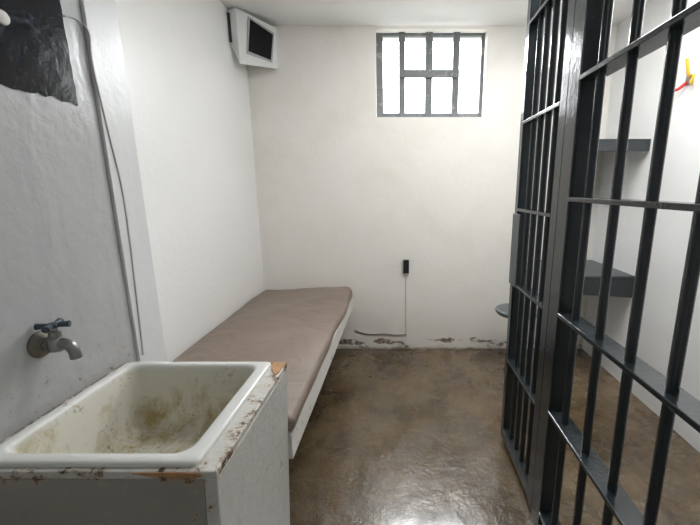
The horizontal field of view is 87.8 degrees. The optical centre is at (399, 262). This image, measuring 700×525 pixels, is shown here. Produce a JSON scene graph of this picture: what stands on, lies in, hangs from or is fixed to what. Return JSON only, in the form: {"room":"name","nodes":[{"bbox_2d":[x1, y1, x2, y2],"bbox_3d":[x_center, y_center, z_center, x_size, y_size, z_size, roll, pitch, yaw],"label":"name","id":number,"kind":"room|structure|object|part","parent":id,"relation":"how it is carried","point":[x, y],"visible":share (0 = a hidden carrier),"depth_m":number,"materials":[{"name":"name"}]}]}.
{"room":"prison interior","nodes":[
{"label":"prison interior","id":0,"kind":"room"},
{"bbox_2d":[0,0,136,441],"bbox_3d":[-1.185,0.076,0.174,0.370,2.600,2.510,0,12,0],"label":"wall","id":1,"kind":"structure","parent":0,"point":[60,257],"depth_m":1.05,"materials":[{"name":"paint"}]},
{"bbox_2d":[0,0,77,105],"bbox_3d":[-0.995,-0.754,0.708,0.010,0.691,0.692,0,12,0],"label":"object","id":2,"kind":"object","parent":1,"relation":"attached to","point":[34,48],"visible":1,"depth_m":0.99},
{"bbox_2d":[27,318,82,359],"bbox_3d":[-0.947,0.216,1.000,0.106,0.106,0.076,0,12,0],"label":"tap","id":3,"kind":"object","parent":1,"relation":"attached to","point":[49,339],"visible":1,"depth_m":0.99,"materials":[{"name":"metal"}]},
{"bbox_3d":[-0.955,0.173,0.991,0.066,0.018,0.066,5,13,24],"label":"handle","id":4,"kind":"part","parent":3,"relation":"part of","materials":[{"name":"metal"}]},
{"bbox_3d":[-0.942,0.237,1.004,0.096,0.063,0.035,0,12,0],"label":"spout","id":5,"kind":"part","parent":3,"relation":"part of","materials":[{"name":"silver metal"}]},
{"bbox_2d":[63,15,143,354],"bbox_3d":[-0.992,-0.197,1.237,0.014,1.141,0.114,2,12,10],"label":"cable","id":6,"kind":"object","parent":1,"relation":"attached to","point":[67,16],"visible":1,"depth_m":1.25,"materials":[{"name":"grey plastic"}]},
{"bbox_2d":[80,0,166,361],"bbox_3d":[-0.994,-0.164,1.332,0.012,2.600,0.145,0,12,0],"label":"pillar","id":7,"kind":"structure","parent":1,"relation":"attached to","point":[100,17],"depth_m":1.29,"materials":[{"name":"paint"}]},
{"bbox_2d":[115,0,264,361],"bbox_3d":[-1.270,-0.339,2.182,0.200,2.600,1.590,0,12,0],"label":"wall","id":8,"kind":"structure","parent":0,"point":[188,87],"depth_m":2.02,"materials":[{"name":"paint"}]},
{"bbox_2d":[227,7,279,68],"bbox_3d":[-1.041,-1.571,2.584,0.258,0.336,0.298,0,12,0],"label":"monitor","id":9,"kind":"object","parent":8,"relation":"attached to","point":[255,42],"visible":1,"depth_m":2.53,"materials":[{"name":"paint"}]},
{"bbox_2d":[288,299,352,458],"bbox_3d":[-0.791,0.525,2.252,0.758,0.109,1.783,0,12,0],"label":"frame","id":10,"kind":"object","parent":8,"relation":"attached to","point":[294,436],"visible":0.16,"depth_m":1.74,"materials":[{"name":"white metal"}]},
{"bbox_2d":[172,287,351,430],"bbox_3d":[-0.778,0.423,2.228,0.768,0.097,1.777,0,12,0],"label":"mattress","id":11,"kind":"object","parent":10,"relation":"on","point":[297,328],"visible":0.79,"depth_m":2.06,"materials":[{"name":"beige fabric"}]},
{"bbox_2d":[247,26,617,348],"bbox_3d":[0.230,-0.525,3.078,3.200,2.600,0.240,0,12,0],"label":"wall","id":12,"kind":"structure","parent":0,"point":[347,194],"depth_m":2.94,"materials":[{"name":"paint"}]},
{"bbox_2d":[355,330,406,335],"bbox_3d":[-0.171,0.620,3.187,0.463,0.058,0.011,0,12,0],"label":"wire","id":13,"kind":"object","parent":12,"relation":"attached to","point":[355,330],"visible":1,"depth_m":3.19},
{"bbox_2d":[405,295,405,333],"bbox_3d":[0.048,0.450,3.142,0.005,0.347,0.030,0,12,0],"label":"cable","id":14,"kind":"object","parent":12,"relation":"attached to","point":[405,295],"depth_m":3.15,"materials":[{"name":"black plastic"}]},
{"bbox_3d":[0.052,0.359,3.134,0.010,0.555,0.008,0,12,0],"label":"cord","id":15,"kind":"part","parent":14,"relation":"part of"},
{"bbox_2d":[403,260,408,290],"bbox_3d":[0.051,0.108,3.071,0.043,0.262,0.030,0,12,0],"label":"wall socket","id":16,"kind":"object","parent":12,"relation":"attached to","point":[406,266],"depth_m":3.04,"materials":[{"name":"black plastic"}]},
{"bbox_2d":[376,32,484,116],"bbox_3d":[0.235,-1.461,2.833,0.840,0.623,0.080,0,12,0],"label":"window","id":17,"kind":"structure","parent":12,"relation":"in","point":[428,73],"depth_m":2.80,"materials":[{"name":"metal"}]},
{"bbox_2d":[220,0,650,25],"bbox_3d":[0.230,-1.411,0.698,3.200,0.100,4.540,0,12,0],"label":"ceiling","id":18,"kind":"structure","parent":0,"point":[271,12],"depth_m":2.49,"materials":[{"name":"paint"}]},
{"bbox_2d":[289,349,699,524],"bbox_3d":[0.230,1.233,1.246,3.200,0.100,4.540,0,12,0],"label":"floor","id":19,"kind":"structure","parent":0,"point":[390,436],"depth_m":1.98,"materials":[{"name":"concrete"}]},
{"bbox_2d":[0,362,289,524],"bbox_3d":[-0.704,0.800,1.132,0.588,0.794,0.514,0,12,0],"label":"base cabinet","id":20,"kind":"object","parent":19,"relation":"on","point":[243,479],"visible":0.65,"depth_m":0.83,"materials":[{"name":"white paint"}]},
{"bbox_3d":[-0.719,0.861,0.901,0.558,0.770,0.029,0,12,0],"label":"panel","id":21,"kind":"part","parent":20,"relation":"part of","materials":[{"name":"paint"}]},
{"bbox_2d":[0,362,270,466],"bbox_3d":[-0.716,0.517,1.075,0.517,0.235,0.488,0,12,0],"label":"sink basin","id":22,"kind":"object","parent":20,"relation":"in","point":[140,414],"visible":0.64,"depth_m":1.18,"materials":[{"name":"ceramic"}]},
{"bbox_2d":[495,303,536,371],"bbox_3d":[0.890,0.604,2.780,0.323,0.509,0.323,0,12,0],"label":"stool","id":23,"kind":"object","parent":19,"relation":"on","point":[502,309],"visible":0.12,"depth_m":2.73,"materials":[{"name":"metal"}]},
{"bbox_3d":[0.890,0.372,2.732,0.323,0.034,0.323,0,12,0],"label":"seat","id":24,"kind":"part","parent":23,"relation":"part of","materials":[{"name":"metal"}]},
{"bbox_2d":[531,0,699,524],"bbox_3d":[0.600,0.031,0.399,0.068,2.598,1.868,0,12,0],"label":"bars","id":25,"kind":"object","parent":19,"relation":"on","point":[590,64],"depth_m":1.04,"materials":[{"name":"metal"}]},
{"bbox_2d":[501,0,575,508],"bbox_3d":[0.599,-0.221,1.561,0.058,2.560,0.507,0,12,0],"label":"gate","id":26,"kind":"object","parent":25,"relation":"attached to","point":[534,113],"visible":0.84,"depth_m":1.59,"materials":[{"name":"metal"}]},
{"bbox_3d":[0.573,-0.061,1.798,0.006,0.360,0.107,0,12,0],"label":"lock plate","id":27,"kind":"part","parent":26,"relation":"part of","materials":[{"name":"grey metal"}]},
{"bbox_3d":[0.600,0.994,1.819,0.052,0.055,0.398,0,12,0],"label":"rail","id":28,"kind":"part","parent":26,"relation":"part of","materials":[{"name":"metal"}]},
{"bbox_3d":[0.600,0.564,1.730,0.056,0.014,0.398,0,12,0],"label":"rail","id":29,"kind":"part","parent":26,"relation":"part of","materials":[{"name":"metal"}]},
{"bbox_3d":[0.600,0.143,1.643,0.056,0.014,0.398,0,12,0],"label":"rail","id":30,"kind":"part","parent":26,"relation":"part of","materials":[{"name":"metal"}]},
{"bbox_3d":[0.600,-0.220,1.568,0.056,0.014,0.398,0,12,0],"label":"rail","id":31,"kind":"part","parent":26,"relation":"part of","materials":[{"name":"metal"}]},
{"bbox_3d":[0.600,-1.022,1.402,0.056,0.014,0.398,0,12,0],"label":"rail","id":32,"kind":"part","parent":26,"relation":"part of","materials":[{"name":"metal"}]},
{"bbox_3d":[0.600,-0.611,1.487,0.056,0.014,0.398,0,12,0],"label":"rail","id":33,"kind":"part","parent":26,"relation":"part of","materials":[{"name":"metal"}]},
{"bbox_3d":[0.600,1.200,0.629,0.068,0.015,1.723,0,12,0],"label":"rail","id":34,"kind":"part","parent":25,"relation":"part of","materials":[{"name":"metal"}]},
{"bbox_3d":[0.600,-0.150,1.272,0.060,2.598,0.083,0,12,0],"label":"post","id":35,"kind":"part","parent":25,"relation":"part of","materials":[{"name":"metal"}]},
{"bbox_3d":[0.600,0.750,0.536,0.068,0.015,1.723,0,12,0],"label":"rail","id":36,"kind":"part","parent":25,"relation":"part of","materials":[{"name":"metal"}]},
{"bbox_3d":[0.600,0.363,0.456,0.068,0.015,1.723,0,12,0],"label":"rail","id":37,"kind":"part","parent":25,"relation":"part of","materials":[{"name":"metal"}]},
{"bbox_3d":[0.600,-0.039,0.372,0.068,0.015,1.723,0,12,0],"label":"rail","id":38,"kind":"part","parent":25,"relation":"part of","materials":[{"name":"metal"}]},
{"bbox_3d":[0.600,-0.409,0.296,0.068,0.015,1.723,0,12,0],"label":"rail","id":39,"kind":"part","parent":25,"relation":"part of","materials":[{"name":"metal"}]},
{"bbox_2d":[582,0,699,452],"bbox_3d":[1.730,-0.085,0.953,0.200,2.600,4.100,0,12,0],"label":"wall","id":40,"kind":"structure","parent":0,"point":[681,170],"depth_m":2.28,"materials":[{"name":"paint"}]},
{"bbox_2d":[540,260,634,297],"bbox_3d":[1.410,0.113,2.791,0.440,0.157,0.580,0,12,0],"label":"desk","id":41,"kind":"object","parent":40,"relation":"attached to","point":[622,283],"visible":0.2,"depth_m":2.52,"materials":[{"name":"grey metal"}]},
{"bbox_2d":[598,139,650,150],"bbox_3d":[1.440,-0.820,2.613,0.380,0.077,0.550,0,12,0],"label":"wall shelf","id":42,"kind":"object","parent":40,"relation":"attached to","point":[604,144],"visible":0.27,"depth_m":2.34,"materials":[{"name":"metal"}]},
{"bbox_2d":[675,58,694,91],"bbox_3d":[1.595,-1.056,2.027,0.075,0.160,0.160,-4,13,-21],"label":"coat hook","id":43,"kind":"object","parent":40,"relation":"attached to","point":[690,77],"visible":0.77,"depth_m":2.00,"materials":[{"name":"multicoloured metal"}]},
{"bbox_3d":[1.626,-1.027,2.024,0.008,0.050,0.050,0,12,0],"label":"plate","id":44,"kind":"part","parent":43,"relation":"part of","materials":[{"name":"silver metal"}]}
]}

